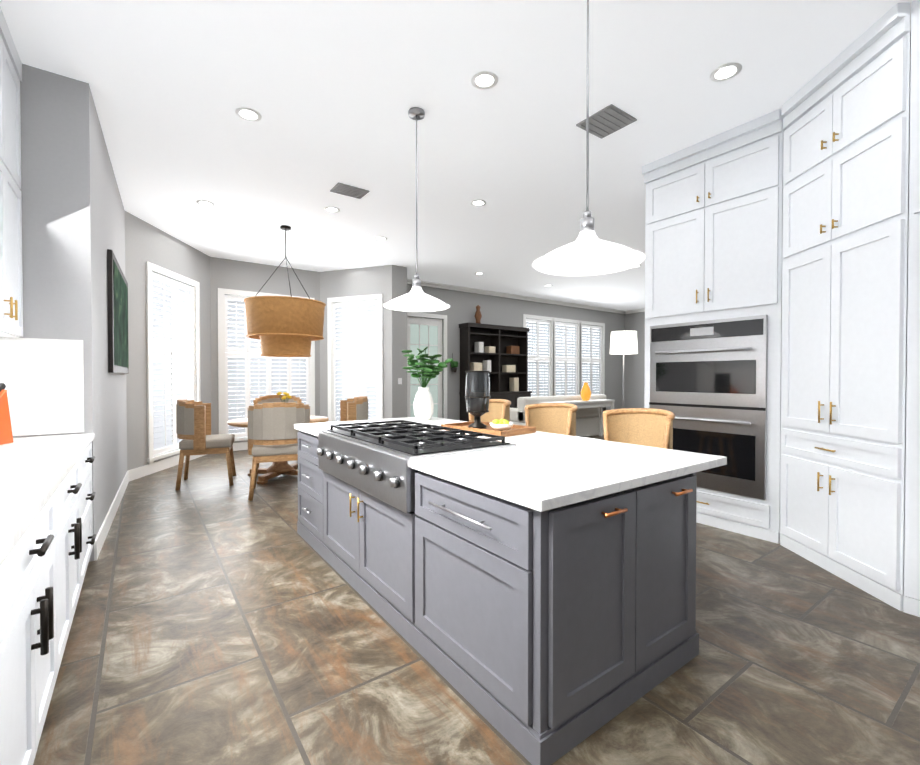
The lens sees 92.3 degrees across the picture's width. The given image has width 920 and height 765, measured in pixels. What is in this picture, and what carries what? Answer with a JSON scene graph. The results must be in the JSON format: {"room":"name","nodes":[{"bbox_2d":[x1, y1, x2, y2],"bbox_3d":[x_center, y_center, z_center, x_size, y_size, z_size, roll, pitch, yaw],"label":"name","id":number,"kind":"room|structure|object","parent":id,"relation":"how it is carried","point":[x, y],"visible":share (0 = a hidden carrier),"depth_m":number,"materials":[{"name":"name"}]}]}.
{"room":"kitchen","nodes":[
{"label":"kitchen","id":0,"kind":"room"},
{"bbox_2d":[13,64,126,561],"bbox_3d":[-1.544,-0.392,1.069,0.970,3.400,10.350,-1,1,-36],"label":"wall","id":1,"kind":"structure","parent":0,"point":[73,220],"depth_m":3.10,"materials":[{"name":"grey paint"}]},
{"bbox_2d":[0,6,22,337],"bbox_3d":[-2.786,-1.199,2.469,0.366,1.817,0.900,-1,1,-36],"label":"upper cabinet","id":2,"kind":"object","parent":1,"relation":"attached to","point":[11,299],"visible":1,"depth_m":2.58,"materials":[{"name":"white wood"}]},
{"bbox_2d":[0,337,83,435],"bbox_3d":[-0.792,0.067,-0.017,0.664,0.650,7.299,-1,1,-36],"label":"tile backsplash","id":3,"kind":"structure","parent":1,"relation":"attached to","point":[42,380],"depth_m":3.00,"materials":[{"name":"white tile"}]},
{"bbox_2d":[107,249,128,373],"bbox_3d":[-3.595,-0.649,4.670,0.118,1.100,1.700,-1,1,-36],"label":"framed art","id":4,"kind":"object","parent":1,"relation":"attached to","point":[118,355],"visible":0.93,"depth_m":4.26,"materials":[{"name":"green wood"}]},
{"bbox_2d":[125,211,406,470],"bbox_3d":[-3.093,-0.476,7.547,4.395,3.400,1.960,-1,1,-36],"label":"wall","id":5,"kind":"structure","parent":0,"point":[145,242],"depth_m":7.71,"materials":[{"name":"grey paint"}]},
{"bbox_2d":[146,261,200,464],"bbox_3d":[-4.296,-0.264,6.607,0.162,2.740,1.370,0,1,-4],"label":"bay window","id":6,"kind":"structure","parent":5,"relation":"in","point":[173,342],"depth_m":6.49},
{"bbox_2d":[218,288,314,440],"bbox_3d":[-3.576,-0.285,8.263,1.720,2.740,0.162,-1,1,-36],"label":"bay window","id":7,"kind":"structure","parent":5,"relation":"in","point":[248,373],"depth_m":8.01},
{"bbox_2d":[327,294,382,421],"bbox_3d":[-2.008,-0.289,8.543,1.270,2.740,0.162,0,1,20],"label":"bay window","id":8,"kind":"structure","parent":5,"relation":"in","point":[355,347],"depth_m":8.52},
{"bbox_2d":[0,0,913,310],"bbox_3d":[2.074,-2.215,6.662,14.300,0.100,15.200,-1,1,-36],"label":"ceiling","id":9,"kind":"structure","parent":0,"point":[330,92],"depth_m":3.42,"materials":[{"name":"white paint"}]},
{"bbox_2d":[196,200,213,206],"bbox_3d":[-3.050,-2.145,5.297,0.190,0.004,0.190,-1,1,-36],"label":"recessed light","id":10,"kind":"object","parent":9,"relation":"in","point":[205,203],"visible":1,"depth_m":5.29,"materials":[{"name":"white plastic"}]},
{"bbox_2d":[235,107,261,121],"bbox_3d":[-1.675,-2.122,3.502,0.190,0.004,0.190,-1,1,-36],"label":"recessed light","id":11,"kind":"object","parent":9,"relation":"in","point":[248,114],"visible":1,"depth_m":3.50,"materials":[{"name":"white plastic"}]},
{"bbox_2d":[244,225,325,356],"bbox_3d":[-2.416,-1.262,6.138,1.062,1.790,1.062,-1,1,-36],"label":"rattan pendant light","id":12,"kind":"object","parent":9,"relation":"hanging from","point":[284,326],"visible":1,"depth_m":5.80,"materials":[{"name":"brown wicker"}]},
{"bbox_2d":[324,207,339,212],"bbox_3d":[-1.586,-2.147,5.493,0.190,0.004,0.190,-1,1,-36],"label":"recessed light","id":13,"kind":"object","parent":9,"relation":"in","point":[332,209],"visible":1,"depth_m":5.49,"materials":[{"name":"white plastic"}]},
{"bbox_2d":[330,182,369,198],"bbox_3d":[-1.231,-2.133,4.935,0.360,0.018,0.260,-1,1,-36],"label":"ceiling vent","id":14,"kind":"object","parent":9,"relation":"in","point":[348,190],"visible":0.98,"depth_m":4.92,"materials":[{"name":"grey metal"}]},
{"bbox_2d":[375,237,386,240],"bbox_3d":[-1.187,-2.162,6.647,0.190,0.004,0.190,-1,1,-36],"label":"recessed light","id":15,"kind":"object","parent":9,"relation":"in","point":[381,238],"visible":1,"depth_m":6.63,"materials":[{"name":"white plastic"}]},
{"bbox_2d":[383,107,449,311],"bbox_3d":[-0.341,-1.358,3.478,0.530,1.529,0.530,-1,1,-36],"label":"glass pendant light","id":16,"kind":"object","parent":9,"relation":"hanging from","point":[416,298],"visible":1,"depth_m":3.47,"materials":[{"name":"white glass"}]},
{"bbox_2d":[471,200,485,205],"bbox_3d":[0.221,-2.145,5.283,0.190,0.004,0.190,-1,1,-36],"label":"recessed light","id":17,"kind":"object","parent":9,"relation":"in","point":[478,202],"visible":1,"depth_m":5.26,"materials":[{"name":"white plastic"}]},
{"bbox_2d":[471,71,497,89],"bbox_3d":[0.173,-2.116,3.100,0.190,0.004,0.190,-1,1,-36],"label":"recessed light","id":18,"kind":"object","parent":9,"relation":"in","point":[484,80],"visible":1,"depth_m":3.10,"materials":[{"name":"white plastic"}]},
{"bbox_2d":[532,0,645,275],"bbox_3d":[0.621,-1.341,2.150,0.530,1.529,0.530,-1,1,-36],"label":"glass pendant light","id":19,"kind":"object","parent":9,"relation":"hanging from","point":[588,252],"visible":1,"depth_m":2.16,"materials":[{"name":"white glass"}]},
{"bbox_2d":[576,104,636,138],"bbox_3d":[1.191,-2.116,3.603,0.340,0.018,0.340,-1,1,-36],"label":"ceiling vent","id":20,"kind":"object","parent":9,"relation":"in","point":[607,120],"visible":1,"depth_m":3.58,"materials":[{"name":"grey metal"}]},
{"bbox_2d":[710,62,741,81],"bbox_3d":[1.813,-2.115,3.017,0.190,0.004,0.190,-1,1,-36],"label":"recessed light","id":21,"kind":"object","parent":9,"relation":"in","point":[725,72],"visible":1,"depth_m":3.01,"materials":[{"name":"white plastic"}]},
{"bbox_2d":[33,435,919,764],"bbox_3d":[2.074,1.275,6.707,14.300,0.080,15.200,-1,1,-36],"label":"floor","id":22,"kind":"structure","parent":0,"point":[217,619],"depth_m":2.02,"materials":[{"name":"tile"}]},
{"bbox_2d":[0,561,7,764],"bbox_3d":[-1.125,0.875,0.489,0.701,0.880,0.900,-1,1,-36],"label":"base cabinet","id":23,"kind":"object","parent":22,"relation":"on","point":[3,572],"depth_m":1.11,"materials":[{"name":"white wood"}]},
{"bbox_2d":[8,489,63,764],"bbox_3d":[-1.654,0.866,1.217,0.701,0.880,0.900,-1,1,-36],"label":"base cabinet","id":24,"kind":"object","parent":22,"relation":"on","point":[47,535],"depth_m":1.39,"materials":[{"name":"white wood"}]},
{"bbox_2d":[0,433,93,568],"bbox_3d":[-0.827,0.420,0.084,0.717,0.040,7.096,-1,1,-36],"label":"countertop","id":25,"kind":"structure","parent":24,"relation":"on","point":[32,469],"depth_m":1.80,"materials":[{"name":"white stone"}]},
{"bbox_2d":[0,383,12,444],"bbox_3d":[-2.775,0.186,2.562,0.162,0.363,0.243,0,1,-16],"label":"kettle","id":26,"kind":"object","parent":25,"relation":"on","point":[6,436],"visible":1,"depth_m":2.64,"materials":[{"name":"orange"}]},
{"bbox_2d":[60,457,83,649],"bbox_3d":[-2.182,0.856,1.946,0.701,0.880,0.900,-1,1,-36],"label":"base cabinet","id":27,"kind":"object","parent":22,"relation":"on","point":[72,491],"depth_m":2.14,"materials":[{"name":"white wood"}]},
{"bbox_2d":[84,445,95,576],"bbox_3d":[-2.680,0.848,2.634,0.701,0.880,0.800,-1,1,-36],"label":"base cabinet","id":28,"kind":"object","parent":22,"relation":"on","point":[89,538],"depth_m":2.90,"materials":[{"name":"white wood"}]},
{"bbox_2d":[175,399,235,489],"bbox_3d":[-3.167,0.731,5.529,0.626,1.045,0.667,0,1,-24],"label":"dining chair","id":29,"kind":"object","parent":22,"relation":"on","point":[193,425],"visible":1,"depth_m":5.25,"materials":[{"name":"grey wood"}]},
{"bbox_2d":[253,395,301,467],"bbox_3d":[-2.735,0.717,6.650,0.667,1.045,0.626,0,1,-24],"label":"dining chair","id":30,"kind":"object","parent":22,"relation":"on","point":[268,399],"visible":0.19,"depth_m":6.83,"materials":[{"name":"brown wood"}]},
{"bbox_2d":[227,416,328,483],"bbox_3d":[-2.391,0.868,5.875,1.240,0.755,1.240,-1,1,-36],"label":"round dining table","id":31,"kind":"object","parent":22,"relation":"on","point":[275,469],"visible":0.5,"depth_m":5.77,"materials":[{"name":"brown wood"}]},
{"bbox_2d":[277,392,291,402],"bbox_3d":[-2.333,0.305,5.854,0.183,0.370,0.127,-1,1,-36],"label":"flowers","id":32,"kind":"object","parent":31,"relation":"on","point":[284,397],"visible":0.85,"depth_m":5.83,"materials":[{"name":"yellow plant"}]},
{"bbox_2d":[247,402,309,500],"bbox_3d":[-2.073,0.737,5.085,0.667,1.045,0.626,0,1,-22],"label":"dining chair","id":33,"kind":"object","parent":22,"relation":"on","point":[272,434],"visible":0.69,"depth_m":4.81,"materials":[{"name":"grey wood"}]},
{"bbox_2d":[340,396,367,420],"bbox_3d":[-1.614,0.722,6.218,0.626,1.045,0.667,0,1,-24],"label":"dining chair","id":34,"kind":"object","parent":22,"relation":"on","point":[354,409],"visible":0.21,"depth_m":6.06,"materials":[{"name":"brown wood"}]},
{"bbox_2d":[469,399,510,421],"bbox_3d":[0.233,0.717,4.159,0.480,1.108,0.503,-1,1,-36],"label":"bar stool","id":35,"kind":"object","parent":22,"relation":"on","point":[498,409],"visible":0.15,"depth_m":4.32,"materials":[{"name":"beige wicker"}]},
{"bbox_2d":[459,305,531,421],"bbox_3d":[0.881,-0.315,10.591,1.910,3.000,0.470,-1,1,-36],"label":"bookcase","id":36,"kind":"object","parent":22,"relation":"on","point":[499,353],"visible":0.71,"depth_m":10.60,"materials":[{"name":"brown wood"}]},
{"bbox_2d":[296,429,706,764],"bbox_3d":[-0.138,0.844,2.887,1.159,0.880,2.862,-1,1,-36],"label":"kitchen island","id":37,"kind":"object","parent":22,"relation":"on","point":[530,598],"depth_m":1.78,"materials":[{"name":"grey wood"}]},
{"bbox_2d":[294,417,726,508],"bbox_3d":[-0.032,0.383,2.981,1.331,0.040,2.845,-1,1,-36],"label":"island countertop","id":38,"kind":"structure","parent":37,"relation":"on","point":[541,469],"depth_m":2.07,"materials":[{"name":"white stone"}]},
{"bbox_2d":[330,421,425,436],"bbox_3d":[-0.578,0.320,3.187,0.589,0.036,0.394,-1,1,-36],"label":"grate","id":39,"kind":"object","parent":38,"relation":"in","point":[346,426],"depth_m":3.24,"materials":[{"name":"black metal"}]},
{"bbox_2d":[350,425,453,444],"bbox_3d":[-0.337,0.325,2.855,0.589,0.036,0.394,-1,1,-36],"label":"grate","id":40,"kind":"object","parent":38,"relation":"in","point":[387,430],"depth_m":2.87,"materials":[{"name":"black metal"}]},
{"bbox_2d":[402,347,452,420],"bbox_3d":[-0.368,0.004,4.114,0.496,0.685,0.465,-1,1,-36],"label":"vase","id":41,"kind":"object","parent":38,"relation":"on","point":[423,406],"visible":1,"depth_m":4.05,"materials":[{"name":"white ceramic"}]},
{"bbox_2d":[378,429,505,452],"bbox_3d":[-0.096,0.329,2.523,0.589,0.036,0.394,-1,1,-36],"label":"grate","id":42,"kind":"object","parent":38,"relation":"in","point":[438,442],"depth_m":2.48,"materials":[{"name":"black metal"}]},
{"bbox_2d":[441,371,535,436],"bbox_3d":[0.201,0.136,3.261,0.380,0.445,0.600,-1,1,-44],"label":"tray","id":43,"kind":"object","parent":38,"relation":"on","point":[477,396],"visible":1,"depth_m":3.25,"materials":[{"name":"brown wood"}]},
{"bbox_2d":[525,403,577,435],"bbox_3d":[0.686,0.725,3.534,0.482,1.108,0.505,-1,1,-36],"label":"bar stool","id":44,"kind":"object","parent":22,"relation":"on","point":[557,418],"visible":0.23,"depth_m":3.71,"materials":[{"name":"beige wicker"}]},
{"bbox_2d":[510,394,605,436],"bbox_3d":[2.038,0.736,9.732,2.600,0.920,0.950,-1,1,-36],"label":"sofa","id":45,"kind":"object","parent":22,"relation":"on","point":[587,422],"visible":0.35,"depth_m":9.52,"materials":[{"name":"white fabric"}]},
{"bbox_2d":[538,399,614,435],"bbox_3d":[2.446,0.793,9.169,2.000,0.820,0.360,-1,1,-36],"label":"console table","id":46,"kind":"object","parent":22,"relation":"on","point":[600,403],"visible":0.31,"depth_m":9.36,"materials":[{"name":"white wood"}]},
{"bbox_2d":[580,382,590,400],"bbox_3d":[2.649,0.190,9.308,0.220,0.380,0.217,-1,1,-36],"label":"vase","id":47,"kind":"object","parent":46,"relation":"on","point":[585,392],"visible":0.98,"depth_m":9.24,"materials":[{"name":"yellow glass"}]},
{"bbox_2d":[610,331,637,408],"bbox_3d":[2.840,0.172,7.681,0.460,2.100,0.460,-1,1,-36],"label":"floor lamp","id":48,"kind":"object","parent":22,"relation":"on","point":[623,342],"visible":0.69,"depth_m":7.49,"materials":[{"name":"white fabric"}]},
{"bbox_2d":[602,408,674,448],"bbox_3d":[1.138,0.733,2.910,0.482,1.108,0.505,-1,1,-36],"label":"bar stool","id":49,"kind":"object","parent":22,"relation":"on","point":[652,427],"visible":0.35,"depth_m":3.08,"materials":[{"name":"beige wicker"}]},
{"bbox_2d":[642,109,786,543],"bbox_3d":[2.409,-0.430,4.112,0.729,3.397,1.160,-1,1,-36],"label":"tall cabinet","id":50,"kind":"object","parent":22,"relation":"on","point":[713,261],"visible":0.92,"depth_m":3.81,"materials":[{"name":"white wood"}]},
{"bbox_2d":[780,2,910,610],"bbox_3d":[2.749,-0.418,3.146,1.312,3.396,0.796,-1,1,-36],"label":"pantry cabinet","id":51,"kind":"object","parent":22,"relation":"on","point":[846,142],"visible":1,"depth_m":2.61,"materials":[{"name":"white wood"}]},
{"bbox_2d":[903,0,919,616],"bbox_3d":[3.257,-0.409,2.475,1.276,3.396,0.880,-1,1,-36],"label":"tall cabinet","id":52,"kind":"object","parent":22,"relation":"on","point":[911,601],"visible":1,"depth_m":2.42,"materials":[{"name":"white wood"}]},
{"bbox_2d":[407,284,622,419],"bbox_3d":[1.787,-0.529,11.639,8.310,3.400,0.160,-1,1,-36],"label":"wall","id":53,"kind":"structure","parent":0,"point":[494,310],"depth_m":10.92,"materials":[{"name":"grey paint"}]},
{"bbox_2d":[94,278,644,560],"bbox_3d":[3.303,-0.453,5.816,12.729,3.398,11.950,-1,1,-36],"label":"baseboard","id":54,"kind":"structure","parent":53,"relation":"attached to","point":[137,473],"depth_m":6.99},
{"bbox_2d":[407,312,446,418],"bbox_3d":[-0.776,-0.159,9.726,1.130,2.710,0.107,-1,1,-36],"label":"door","id":55,"kind":"structure","parent":53,"relation":"in","point":[423,333],"depth_m":9.79,"materials":[{"name":"glass"}]},
{"bbox_2d":[450,353,457,371],"bbox_3d":[-0.131,-0.453,10.051,0.205,0.450,0.161,-1,1,-36],"label":"hanging planter","id":56,"kind":"object","parent":53,"relation":"hanging from","point":[454,364],"visible":0.94,"depth_m":10.00,"materials":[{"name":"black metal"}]},
{"bbox_2d":[523,314,553,396],"bbox_3d":[2.065,-0.381,11.794,1.200,2.780,0.162,-1,1,-36],"label":"living room window","id":57,"kind":"structure","parent":53,"relation":"in","point":[541,357],"depth_m":11.84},
{"bbox_2d":[554,318,580,395],"bbox_3d":[2.972,-0.389,12.451,1.200,2.780,0.162,-1,1,-36],"label":"living room window","id":58,"kind":"structure","parent":53,"relation":"in","point":[567,360],"depth_m":12.46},
{"bbox_2d":[580,321,604,393],"bbox_3d":[3.879,-0.398,13.108,1.200,2.780,0.162,-1,1,-36],"label":"living room window","id":59,"kind":"structure","parent":53,"relation":"in","point":[592,355],"depth_m":13.15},
{"bbox_2d":[623,312,644,407],"bbox_3d":[8.649,-0.500,9.387,0.120,3.400,11.860,-1,1,-36],"label":"wall","id":60,"kind":"structure","parent":0,"point":[634,364],"depth_m":13.71,"materials":[{"name":"grey paint"}]}
]}

